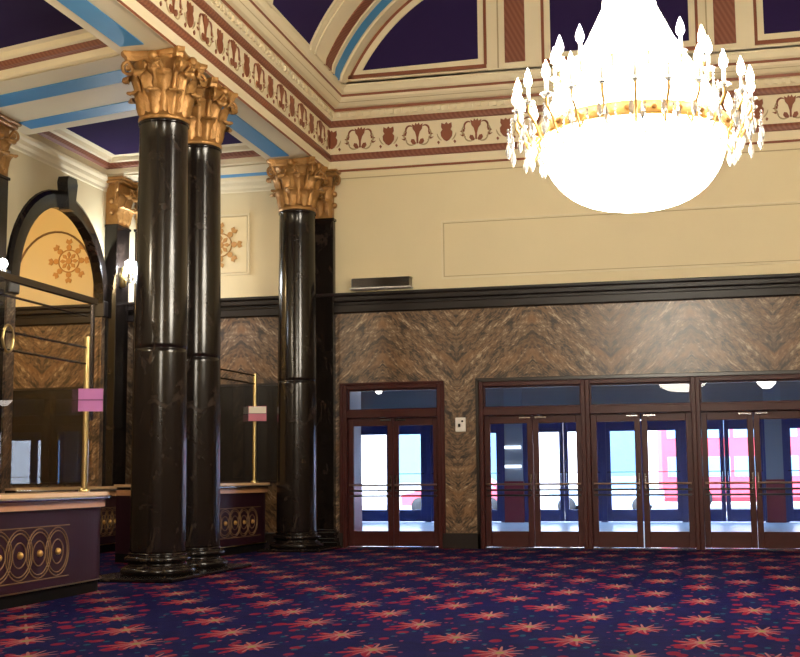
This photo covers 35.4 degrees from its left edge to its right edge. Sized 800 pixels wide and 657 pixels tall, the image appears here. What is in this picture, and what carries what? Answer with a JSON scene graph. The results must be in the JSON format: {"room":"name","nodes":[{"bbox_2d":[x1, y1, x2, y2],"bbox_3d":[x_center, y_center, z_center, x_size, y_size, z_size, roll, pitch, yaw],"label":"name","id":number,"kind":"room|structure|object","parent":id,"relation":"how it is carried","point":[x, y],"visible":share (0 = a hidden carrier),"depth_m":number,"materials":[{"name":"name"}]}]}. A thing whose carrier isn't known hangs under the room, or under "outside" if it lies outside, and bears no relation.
{"room":"theater lobby","nodes":[
{"label":"theater lobby","id":0,"kind":"room"},
{"bbox_2d":[6,147,105,485],"bbox_3d":[-9.827,-1.231,14.453,0.120,9.000,29.030,-2,-7,13],"label":"wall","id":1,"kind":"structure","parent":0,"point":[29,176],"depth_m":25.59,"materials":[{"name":"beige paint"}]},
{"bbox_2d":[0,176,107,492],"bbox_3d":[-6.957,0.709,25.673,0.360,7.740,4.240,-2,-7,13],"label":"trim","id":2,"kind":"structure","parent":1,"relation":"attached to","point":[63,199],"depth_m":25.22,"materials":[{"name":"black stone"}]},
{"bbox_2d":[5,130,274,291],"bbox_3d":[-7.793,-3.415,14.214,4.100,3.170,29.030,-2,-7,13],"label":"trim","id":3,"kind":"structure","parent":1,"relation":"attached to","point":[27,145],"depth_m":26.78,"materials":[{"name":"beige paint"}]},
{"bbox_2d":[0,0,270,181],"bbox_3d":[-9.997,-5.401,14.980,8.400,0.990,29.030,-2,-7,13],"label":"ceiling","id":4,"kind":"structure","parent":0,"point":[40,45],"depth_m":21.93,"materials":[{"name":"beige paint"}]},
{"bbox_2d":[45,0,307,159],"bbox_3d":[-5.457,-7.453,14.117,0.970,4.790,29.030,-2,-7,13],"label":"beam","id":5,"kind":"structure","parent":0,"point":[112,9],"depth_m":19.44,"materials":[{"name":"beige paint"}]},
{"bbox_2d":[0,0,288,181],"bbox_3d":[-7.372,-5.008,14.216,4.130,0.012,28.874,-2,-7,13],"label":"trim","id":6,"kind":"structure","parent":5,"relation":"attached to","point":[84,9],"depth_m":21.91,"materials":[{"name":"blue paint"}]},
{"bbox_2d":[115,0,799,171],"bbox_3d":[2.040,-6.275,12.161,14.430,1.910,29.030,-2,-7,13],"label":"trim","id":7,"kind":"structure","parent":5,"relation":"attached to","point":[267,24],"depth_m":26.07,"materials":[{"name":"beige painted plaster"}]},
{"bbox_2d":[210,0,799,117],"bbox_3d":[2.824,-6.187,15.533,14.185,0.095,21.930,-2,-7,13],"label":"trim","id":8,"kind":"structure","parent":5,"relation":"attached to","point":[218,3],"depth_m":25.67,"materials":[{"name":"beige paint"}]},
{"bbox_2d":[266,0,406,86],"bbox_3d":[1.763,-8.759,12.672,15.630,3.453,29.330,-2,-7,13],"label":"ceiling","id":9,"kind":"structure","parent":0,"point":[337,32],"depth_m":25.80,"materials":[{"name":"paint"}]},
{"bbox_2d":[505,0,764,212],"bbox_3d":[2.787,-5.431,15.490,3.048,8.023,3.048,0,-7,-1],"label":"chandelier","id":10,"kind":"object","parent":9,"relation":"hanging from","point":[633,124],"visible":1,"depth_m":14.38,"materials":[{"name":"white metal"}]},
{"bbox_2d":[350,392,361,530],"bbox_3d":[-1.337,2.655,28.712,0.240,4.500,2.640,-2,-7,13],"label":"wall","id":11,"kind":"structure","parent":0,"point":[355,397],"depth_m":29.56,"materials":[{"name":"grey"}]},
{"bbox_2d":[0,548,799,656],"bbox_3d":[-2.400,3.090,12.329,23.800,0.200,29.380,-2,-7,13],"label":"floor","id":12,"kind":"structure","parent":0,"point":[341,602],"depth_m":14.35,"materials":[{"name":"carpet"}]},
{"bbox_2d":[0,113,21,450],"bbox_3d":[-7.437,0.138,22.760,0.575,8.198,1.247,-2,-7,13],"label":"pilaster","id":13,"kind":"object","parent":12,"relation":"on","point":[7,124],"visible":0.95,"depth_m":23.28,"materials":[{"name":"black stone"}]},
{"bbox_2d":[0,258,7,271],"bbox_3d":[-7.289,-1.128,22.811,0.303,0.301,0.301,3,-8,-27],"label":"wall light","id":14,"kind":"object","parent":13,"relation":"attached to","point":[3,262],"visible":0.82,"depth_m":22.78,"materials":[{"name":"white glass"}]},
{"bbox_2d":[0,491,111,609],"bbox_3d":[-5.519,2.449,13.204,1.235,1.330,9.122,-3,-7,17],"label":"counter","id":15,"kind":"object","parent":12,"relation":"on","point":[50,541],"depth_m":15.58,"materials":[{"name":"laminate"}]},
{"bbox_2d":[0,271,97,491],"bbox_3d":[-5.025,0.631,15.282,0.280,2.760,5.500,-2,-7,13],"label":"screen","id":16,"kind":"object","parent":15,"relation":"on","point":[89,342],"visible":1,"depth_m":17.48,"materials":[{"name":"metal"}]},
{"bbox_2d":[78,389,103,410],"bbox_3d":[-4.363,1.008,17.656,0.360,0.320,0.018,0,-7,-7],"label":"paper sign","id":17,"kind":"object","parent":16,"relation":"attached to","point":[88,399],"visible":1,"depth_m":17.65,"materials":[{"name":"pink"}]},
{"bbox_2d":[0,491,107,511],"bbox_3d":[-5.550,1.887,13.268,1.187,0.200,9.087,-3,-7,17],"label":"countertop","id":18,"kind":"structure","parent":15,"relation":"on","point":[11,507],"depth_m":15.61,"materials":[{"name":"brown wood"}]},
{"bbox_2d":[5,486,116,552],"bbox_3d":[-6.713,3.865,25.170,1.161,1.350,4.011,-3,-7,18],"label":"counter","id":19,"kind":"object","parent":12,"relation":"on","point":[108,512],"depth_m":25.81,"materials":[{"name":"laminate"}]},
{"bbox_2d":[5,486,116,495],"bbox_3d":[-6.742,3.295,25.241,1.113,0.200,3.978,-3,-7,18],"label":"countertop","id":20,"kind":"structure","parent":19,"relation":"on","point":[113,493],"depth_m":24.31,"materials":[{"name":"brown wood"}]},
{"bbox_2d":[102,176,136,485],"bbox_3d":[-6.206,0.728,27.829,0.575,8.198,1.037,-2,-7,13],"label":"pilaster","id":21,"kind":"object","parent":12,"relation":"on","point":[119,201],"visible":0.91,"depth_m":27.78,"materials":[{"name":"black stone"}]},
{"bbox_2d":[119,260,135,287],"bbox_3d":[-5.936,-1.205,27.870,0.585,0.581,0.580,3,-8,-27],"label":"wall light","id":22,"kind":"object","parent":21,"relation":"attached to","point":[130,266],"visible":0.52,"depth_m":27.78,"materials":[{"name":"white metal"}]},
{"bbox_2d":[98,563,251,582],"bbox_3d":[-3.601,3.853,19.791,1.450,0.060,3.300,-2,-7,13],"label":"trim","id":23,"kind":"structure","parent":12,"relation":"on","point":[117,577],"depth_m":18.59,"materials":[{"name":"black stone"}]},
{"bbox_2d":[120,45,207,575],"bbox_3d":[-3.743,-0.293,19.635,1.269,8.138,1.269,-2,-7,11],"label":"marble column","id":24,"kind":"structure","parent":23,"relation":"on","point":[164,94],"depth_m":19.32,"materials":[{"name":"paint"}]},
{"bbox_2d":[186,76,237,567],"bbox_3d":[-3.443,-0.114,21.167,1.269,8.138,1.269,-2,-7,16],"label":"marble column","id":25,"kind":"structure","parent":23,"relation":"on","point":[207,127],"depth_m":20.85,"materials":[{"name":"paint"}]},
{"bbox_2d":[114,483,271,562],"bbox_3d":[-3.823,3.748,24.595,1.192,1.400,4.896,-3,-7,23],"label":"counter","id":26,"kind":"object","parent":12,"relation":"on","point":[242,505],"depth_m":24.77,"materials":[{"name":"dark lacquered wood"},{"name":"brass"},{"name":"marble"}]},
{"bbox_2d":[114,483,269,495],"bbox_3d":[-3.854,3.153,24.665,1.144,0.200,4.843,-3,-7,23],"label":"countertop","id":27,"kind":"structure","parent":26,"relation":"on","point":[235,490],"depth_m":24.66,"materials":[{"name":"brown wood"}]},
{"bbox_2d":[220,368,257,482],"bbox_3d":[-3.716,1.931,25.074,0.234,2.320,3.724,-3,-7,21],"label":"screen","id":28,"kind":"object","parent":26,"relation":"on","point":[254,383],"visible":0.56,"depth_m":26.65,"materials":[{"name":"gold metal"}]},
{"bbox_2d":[248,406,266,420],"bbox_3d":[-3.037,1.813,26.675,0.400,0.320,0.018,0,-7,-7],"label":"paper sign","id":29,"kind":"object","parent":28,"relation":"attached to","point":[255,413],"visible":1,"depth_m":26.67,"materials":[{"name":"red"}]},
{"bbox_2d":[315,169,340,545],"bbox_3d":[-1.751,0.603,27.074,1.017,8.198,0.455,-2,-7,13],"label":"pilaster","id":30,"kind":"object","parent":12,"relation":"on","point":[325,221],"visible":0.52,"depth_m":27.07,"materials":[{"name":"black stone"}]},
{"bbox_2d":[10,142,799,532],"bbox_3d":[0.948,-1.931,27.133,23.800,13.200,0.350,-2,-7,13],"label":"wall","id":31,"kind":"structure","parent":0,"point":[389,225],"depth_m":26.53,"materials":[{"name":"beige paint"}]},
{"bbox_2d":[10,387,82,484],"bbox_3d":[-8.036,2.452,28.585,1.910,2.200,0.070,-2,-7,13],"label":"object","id":32,"kind":"object","parent":31,"relation":"attached to","point":[47,423],"visible":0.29,"depth_m":28.57,"materials":[{"name":"black glass"}]},
{"bbox_2d":[21,231,93,297],"bbox_3d":[-8.017,-1.403,29.055,2.085,1.748,0.052,-2,-7,13],"label":"trim","id":33,"kind":"structure","parent":31,"relation":"attached to","point":[51,232],"depth_m":29.14,"materials":[{"name":"brown paint"}]},
{"bbox_2d":[49,239,88,282],"bbox_3d":[-7.668,-1.561,28.991,1.040,1.040,0.028,-2,-7,13],"label":"trim","id":34,"kind":"structure","parent":31,"relation":"attached to","point":[77,251],"depth_m":28.98,"materials":[{"name":"gold metal"}]},
{"bbox_2d":[130,182,137,452],"bbox_3d":[-5.747,0.748,28.027,0.957,8.198,0.455,-2,-7,13],"label":"pilaster","id":35,"kind":"object","parent":31,"relation":"attached to","point":[132,192],"visible":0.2,"depth_m":28.43,"materials":[{"name":"black stone"}]},
{"bbox_2d":[221,222,241,267],"bbox_3d":[-4.034,-1.872,28.145,1.040,1.040,0.028,-2,-7,13],"label":"trim","id":36,"kind":"structure","parent":31,"relation":"attached to","point":[229,235],"depth_m":28.09,"materials":[{"name":"gold metal"}]},
{"bbox_2d":[220,383,277,482],"bbox_3d":[-3.758,2.312,27.563,2.810,2.170,0.070,-2,-7,13],"label":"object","id":37,"kind":"object","parent":31,"relation":"attached to","point":[236,432],"visible":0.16,"depth_m":27.45,"materials":[{"name":"black"}]},
{"bbox_2d":[257,545,341,552],"bbox_3d":[-2.075,4.585,26.082,1.350,0.060,1.630,-2,-7,13],"label":"trim","id":38,"kind":"structure","parent":31,"relation":"attached to","point":[324,548],"depth_m":25.36,"materials":[{"name":"black stone"}]},
{"bbox_2d":[266,156,328,548],"bbox_3d":[-2.170,0.497,26.411,1.269,8.138,1.269,-2,-7,11],"label":"marble column","id":39,"kind":"structure","parent":38,"relation":"on","point":[297,182],"depth_m":26.09,"materials":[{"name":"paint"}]},
{"bbox_2d":[348,418,393,545],"bbox_3d":[-0.630,3.283,26.809,0.991,2.723,0.142,-2,-7,13],"label":"door","id":40,"kind":"structure","parent":31,"relation":"in","point":[356,538],"depth_m":26.78,"materials":[{"name":"red wood"}]},
{"bbox_2d":[264,533,479,548],"bbox_3d":[3.140,4.362,25.661,19.300,0.320,0.050,-2,-7,13],"label":"baseboard","id":41,"kind":"structure","parent":31,"relation":"attached to","point":[450,540],"depth_m":26.11,"materials":[{"name":"black wood"}]},
{"bbox_2d":[349,275,413,290],"bbox_3d":[-0.400,-0.971,27.006,1.350,0.245,0.309,-2,-7,13],"label":"air vent","id":42,"kind":"object","parent":31,"relation":"in","point":[388,282],"visible":1,"depth_m":26.88,"materials":[{"name":"black"}]},
{"bbox_2d":[348,388,436,410],"bbox_3d":[-0.155,1.532,26.919,1.990,0.450,0.060,-2,-7,13],"label":"window","id":43,"kind":"structure","parent":31,"relation":"in","point":[349,391],"depth_m":26.91,"materials":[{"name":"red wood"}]},
{"bbox_2d":[343,383,442,548],"bbox_3d":[-0.145,2.931,26.746,2.170,3.470,0.255,-2,-7,13],"label":"door frame","id":44,"kind":"structure","parent":31,"relation":"attached to","point":[347,414],"depth_m":26.74,"materials":[{"name":"red wood"}]},
{"bbox_2d":[15,273,799,326],"bbox_3d":[0.943,-0.628,26.697,23.700,0.430,0.200,-2,-7,13],"label":"trim","id":45,"kind":"structure","parent":31,"relation":"attached to","point":[767,285],"depth_m":26.36,"materials":[{"name":"black wood"}]},
{"bbox_2d":[393,417,438,546],"bbox_3d":[0.339,3.248,26.578,0.991,2.723,0.142,-2,-7,13],"label":"door","id":46,"kind":"structure","parent":31,"relation":"in","point":[401,538],"depth_m":26.56,"materials":[{"name":"red wood"}]},
{"bbox_2d":[455,417,465,431],"bbox_3d":[1.279,2.025,26.387,0.218,0.295,0.044,-2,-7,13],"label":"wall switch","id":47,"kind":"object","parent":31,"relation":"attached to","point":[460,423],"visible":1,"depth_m":26.36,"materials":[{"name":"white plastic"}]},
{"bbox_2d":[484,415,534,546],"bbox_3d":[2.279,3.178,26.115,1.016,2.723,0.142,-2,-7,13],"label":"door","id":48,"kind":"structure","parent":31,"relation":"in","point":[493,538],"depth_m":26.09,"materials":[{"name":"red wood"}]},
{"bbox_2d":[221,148,799,278],"bbox_3d":[3.915,-2.335,26.263,17.600,2.350,0.030,-2,-7,13],"label":"trim","id":49,"kind":"structure","parent":31,"relation":"attached to","point":[794,202],"depth_m":26.38,"materials":[{"name":"beige paint"}]},
{"bbox_2d":[484,385,580,407],"bbox_3d":[2.767,1.426,26.223,2.040,0.450,0.060,-2,-7,13],"label":"window","id":50,"kind":"structure","parent":31,"relation":"in","point":[542,385],"depth_m":26.21,"materials":[{"name":"red wood"}]},
{"bbox_2d":[479,379,588,548],"bbox_3d":[2.776,2.825,26.050,2.220,3.470,0.255,-2,-7,13],"label":"trim","id":51,"kind":"structure","parent":31,"relation":"attached to","point":[559,410],"depth_m":26.03,"materials":[{"name":"red wood"}]},
{"bbox_2d":[533,414,583,546],"bbox_3d":[3.272,3.142,25.878,1.016,2.723,0.142,-2,-7,13],"label":"door","id":52,"kind":"structure","parent":31,"relation":"in","point":[542,538],"depth_m":25.85,"materials":[{"name":"red wood"}]},
{"bbox_2d":[339,370,799,548],"bbox_3d":[3.479,2.752,25.818,9.800,3.550,0.150,-2,-7,13],"label":"trim","id":53,"kind":"structure","parent":31,"relation":"attached to","point":[769,372],"depth_m":26.23,"materials":[{"name":"black wood"}]},
{"bbox_2d":[590,413,643,547],"bbox_3d":[4.433,3.100,25.602,1.007,2.723,0.142,-2,-7,13],"label":"door","id":54,"kind":"structure","parent":31,"relation":"in","point":[617,539],"depth_m":25.58,"materials":[{"name":"red wood"}]},
{"bbox_2d":[589,382,690,405],"bbox_3d":[4.925,1.347,25.708,2.040,0.450,0.060,-2,-7,13],"label":"window","id":55,"kind":"structure","parent":31,"relation":"in","point":[590,385],"depth_m":25.70,"materials":[{"name":"red wood"}]},
{"bbox_2d":[585,376,700,549],"bbox_3d":[4.934,2.747,25.535,2.220,3.470,0.255,-2,-7,13],"label":"trim","id":56,"kind":"structure","parent":31,"relation":"attached to","point":[655,408],"depth_m":25.52,"materials":[{"name":"red wood"}]},
{"bbox_2d":[641,412,695,547],"bbox_3d":[5.435,3.063,25.363,1.007,2.723,0.142,-2,-7,13],"label":"door","id":57,"kind":"structure","parent":31,"relation":"in","point":[652,539],"depth_m":25.33,"materials":[{"name":"red wood"}]},
{"bbox_2d":[701,411,757,547],"bbox_3d":[6.595,3.021,25.086,1.016,2.723,0.142,-2,-7,13],"label":"door","id":58,"kind":"structure","parent":31,"relation":"in","point":[712,539],"depth_m":25.06,"materials":[{"name":"red wood"}]},
{"bbox_2d":[695,374,799,550],"bbox_3d":[7.092,2.668,25.020,2.220,3.470,0.255,-2,-7,13],"label":"trim","id":59,"kind":"structure","parent":31,"relation":"attached to","point":[751,406],"depth_m":25.08,"materials":[{"name":"red wood"}]},
{"bbox_2d":[700,379,799,403],"bbox_3d":[7.083,1.269,25.193,2.040,0.450,0.060,-2,-7,13],"label":"window","id":60,"kind":"structure","parent":31,"relation":"in","point":[784,379],"depth_m":25.19,"materials":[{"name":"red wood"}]},
{"bbox_2d":[753,410,799,547],"bbox_3d":[7.589,2.985,24.849,1.016,2.723,0.142,-2,-7,13],"label":"door","id":61,"kind":"structure","parent":31,"relation":"in","point":[765,539],"depth_m":24.88,"materials":[{"name":"red wood"}]},
{"bbox_2d":[347,0,799,83],"bbox_3d":[5.375,-7.014,26.262,14.430,2.980,0.600,-2,-7,13],"label":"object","id":62,"kind":"structure","parent":0,"point":[744,17],"depth_m":26.46,"materials":[{"name":"beige paint"}]},
{"bbox_2d":[348,0,799,81],"bbox_3d":[4.512,-6.993,26.137,11.632,2.838,0.040,-2,-7,13],"label":"trim","id":63,"kind":"structure","parent":62,"relation":"attached to","point":[433,31],"depth_m":26.66,"materials":[{"name":"paint"}]},
{"bbox_2d":[364,381,789,391],"bbox_3d":[3.803,0.786,30.923,16.000,0.750,8.920,-2,-7,13],"label":"ceiling","id":64,"kind":"structure","parent":0,"point":[776,381],"depth_m":34.75,"materials":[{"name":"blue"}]},
{"bbox_2d":[757,381,775,388],"bbox_3d":[8.586,0.905,29.396,0.500,1.018,0.500,-2,-7,13],"label":"ceiling lamp","id":65,"kind":"object","parent":64,"relation":"hanging from","point":[766,385],"visible":0.26,"depth_m":29.22,"materials":[{"name":"white glass"}]},
{"bbox_2d":[361,381,799,522],"bbox_3d":[4.800,3.322,34.762,15.620,4.500,0.370,-2,-7,13],"label":"window glass","id":66,"kind":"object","parent":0,"point":[751,391],"depth_m":34.62,"materials":[{"name":"blue"}]},
{"bbox_2d":[361,426,387,521],"bbox_3d":[-0.751,4.162,35.993,0.996,2.750,0.105,-2,-7,13],"label":"door","id":67,"kind":"structure","parent":66,"relation":"in","point":[367,515],"depth_m":35.92,"materials":[{"name":"blue"}]},
{"bbox_2d":[399,425,424,521],"bbox_3d":[0.223,4.126,35.761,0.996,2.750,0.105,-2,-7,13],"label":"door","id":68,"kind":"structure","parent":66,"relation":"in","point":[405,515],"depth_m":35.65,"materials":[{"name":"blue"}]},
{"bbox_2d":[424,425,426,521],"bbox_3d":[-0.259,4.092,35.905,2.120,2.880,0.140,-2,-7,13],"label":"trim","id":69,"kind":"structure","parent":66,"relation":"attached to","point":[425,458],"depth_m":35.60,"materials":[{"name":"blue"}]},
{"bbox_2d":[431,425,433,521],"bbox_3d":[1.368,4.085,35.487,0.996,2.750,0.105,-2,-7,13],"label":"door","id":70,"kind":"structure","parent":66,"relation":"in","point":[432,487],"depth_m":35.58,"materials":[{"name":"blue"}]},
{"bbox_2d":[428,424,503,521],"bbox_3d":[1.860,4.015,35.400,2.120,2.880,0.140,-2,-7,13],"label":"trim","id":71,"kind":"structure","parent":66,"relation":"attached to","point":[429,426],"depth_m":35.43,"materials":[{"name":"blue"}]},
{"bbox_2d":[490,424,500,521],"bbox_3d":[2.342,4.050,35.255,0.996,2.750,0.105,-2,-7,13],"label":"door","id":72,"kind":"structure","parent":66,"relation":"in","point":[495,428],"depth_m":35.16,"materials":[{"name":"blue"}]},
{"bbox_2d":[504,446,520,448],"bbox_3d":[3.145,3.316,34.941,0.460,0.080,0.040,-2,-7,13],"label":"strip","id":73,"kind":"object","parent":66,"relation":"attached to","point":[505,447],"visible":1,"depth_m":34.92,"materials":[{"name":"white"}]},
{"bbox_2d":[505,465,520,467],"bbox_3d":[3.149,3.842,34.879,0.460,0.080,0.040,-2,-7,13],"label":"strip","id":74,"kind":"object","parent":66,"relation":"attached to","point":[506,466],"visible":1,"depth_m":34.86,"materials":[{"name":"white"}]},
{"bbox_2d":[539,423,564,521],"bbox_3d":[4.061,3.987,34.845,0.996,2.750,0.105,-2,-7,13],"label":"door","id":75,"kind":"structure","parent":66,"relation":"in","point":[546,515],"depth_m":34.73,"materials":[{"name":"blue"}]},
{"bbox_2d":[525,422,603,521],"bbox_3d":[4.553,3.917,34.757,2.120,2.880,0.140,-2,-7,13],"label":"trim","id":76,"kind":"structure","parent":66,"relation":"attached to","point":[600,437],"depth_m":34.59,"materials":[{"name":"blue"}]},
{"bbox_2d":[563,422,601,521],"bbox_3d":[5.035,3.952,34.613,0.996,2.750,0.105,-2,-7,13],"label":"door","id":77,"kind":"structure","parent":66,"relation":"in","point":[570,515],"depth_m":34.63,"materials":[{"name":"blue"}]},
{"bbox_2d":[426,419,786,521],"bbox_3d":[4.445,3.923,34.798,11.970,2.880,0.150,-2,-7,13],"label":"trim","id":78,"kind":"structure","parent":66,"relation":"attached to","point":[523,424],"depth_m":34.94,"materials":[{"name":"blue"}]},
{"bbox_2d":[605,421,643,521],"bbox_3d":[6.170,3.910,34.342,0.996,2.750,0.105,-2,-7,13],"label":"door","id":79,"kind":"structure","parent":66,"relation":"in","point":[628,515],"depth_m":34.37,"materials":[{"name":"blue"}]},
{"bbox_2d":[603,416,684,521],"bbox_3d":[6.662,3.841,34.254,2.120,2.880,0.140,-2,-7,13],"label":"trim","id":80,"kind":"structure","parent":66,"relation":"attached to","point":[680,422],"depth_m":34.27,"materials":[{"name":"blue"}]},
{"bbox_2d":[647,421,682,521],"bbox_3d":[7.144,3.875,34.110,0.996,2.750,0.105,-2,-7,13],"label":"door","id":81,"kind":"structure","parent":66,"relation":"in","point":[656,515],"depth_m":34.02,"materials":[{"name":"blue"}]},
{"bbox_2d":[685,420,726,521],"bbox_3d":[8.270,3.834,33.841,0.996,2.750,0.105,-2,-7,13],"label":"door","id":82,"kind":"structure","parent":66,"relation":"in","point":[717,515],"depth_m":33.74,"materials":[{"name":"blue"}]},
{"bbox_2d":[683,419,766,521],"bbox_3d":[8.762,3.764,33.754,2.120,2.880,0.140,-2,-7,13],"label":"trim","id":83,"kind":"structure","parent":66,"relation":"attached to","point":[684,425],"depth_m":33.77,"materials":[{"name":"blue"}]},
{"bbox_2d":[723,419,765,521],"bbox_3d":[9.244,3.799,33.609,0.996,2.750,0.105,-2,-7,13],"label":"door","id":84,"kind":"structure","parent":66,"relation":"in","point":[733,515],"depth_m":33.62,"materials":[{"name":"blue"}]},
{"bbox_2d":[783,419,788,521],"bbox_3d":[11.290,3.673,33.151,2.120,2.880,0.140,-2,-7,13],"label":"trim","id":85,"kind":"structure","parent":66,"relation":"attached to","point":[784,431],"depth_m":33.33,"materials":[{"name":"blue"}]},
{"bbox_2d":[785,419,799,521],"bbox_3d":[10.798,3.743,33.239,0.996,2.750,0.105,-2,-7,13],"label":"door","id":86,"kind":"structure","parent":66,"relation":"in","point":[794,514],"depth_m":33.34,"materials":[{"name":"blue"}]},
{"bbox_2d":[362,522,799,547],"bbox_3d":[3.802,5.054,30.271,16.000,0.420,8.620,-2,-7,13],"label":"floor","id":87,"kind":"structure","parent":0,"point":[366,526],"depth_m":32.44,"materials":[{"name":"stone"}]},
{"label":"outside","id":88,"kind":"structure","parent":0,"visible":0},
{"bbox_2d":[362,505,799,509],"bbox_3d":[12.668,7.660,51.956,60.000,0.300,16.000,-2,-7,13],"label":"road","id":89,"kind":"structure","parent":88,"point":[543,507],"depth_m":56.57,"materials":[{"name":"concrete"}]},
{"bbox_2d":[400,478,496,509],"bbox_3d":[2.233,6.444,48.196,4.360,1.400,1.695,-2,-7,13],"label":"car","id":90,"kind":"object","parent":89,"relation":"on","point":[414,502],"visible":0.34,"depth_m":47.70,"materials":[{"name":"red"}]},
{"bbox_2d":[361,420,799,505],"bbox_3d":[12.258,0.956,64.196,52.000,16.000,6.060,-2,-7,13],"label":"building","id":91,"kind":"structure","parent":89,"relation":"on","point":[622,443],"depth_m":61.79,"materials":[{"name":"stone"}]},
{"bbox_2d":[544,476,664,509],"bbox_3d":[7.606,6.212,46.608,4.360,1.400,1.695,-2,-7,13],"label":"car","id":92,"kind":"object","parent":89,"relation":"on","point":[550,500],"visible":0.41,"depth_m":45.70,"materials":[{"name":"white metal"}]},
{"bbox_2d":[657,426,799,504],"bbox_3d":[15.483,5.181,50.764,9.800,4.300,2.540,-2,-7,13],"label":"bus","id":93,"kind":"object","parent":89,"relation":"on","point":[738,441],"visible":0.3,"depth_m":50.08,"materials":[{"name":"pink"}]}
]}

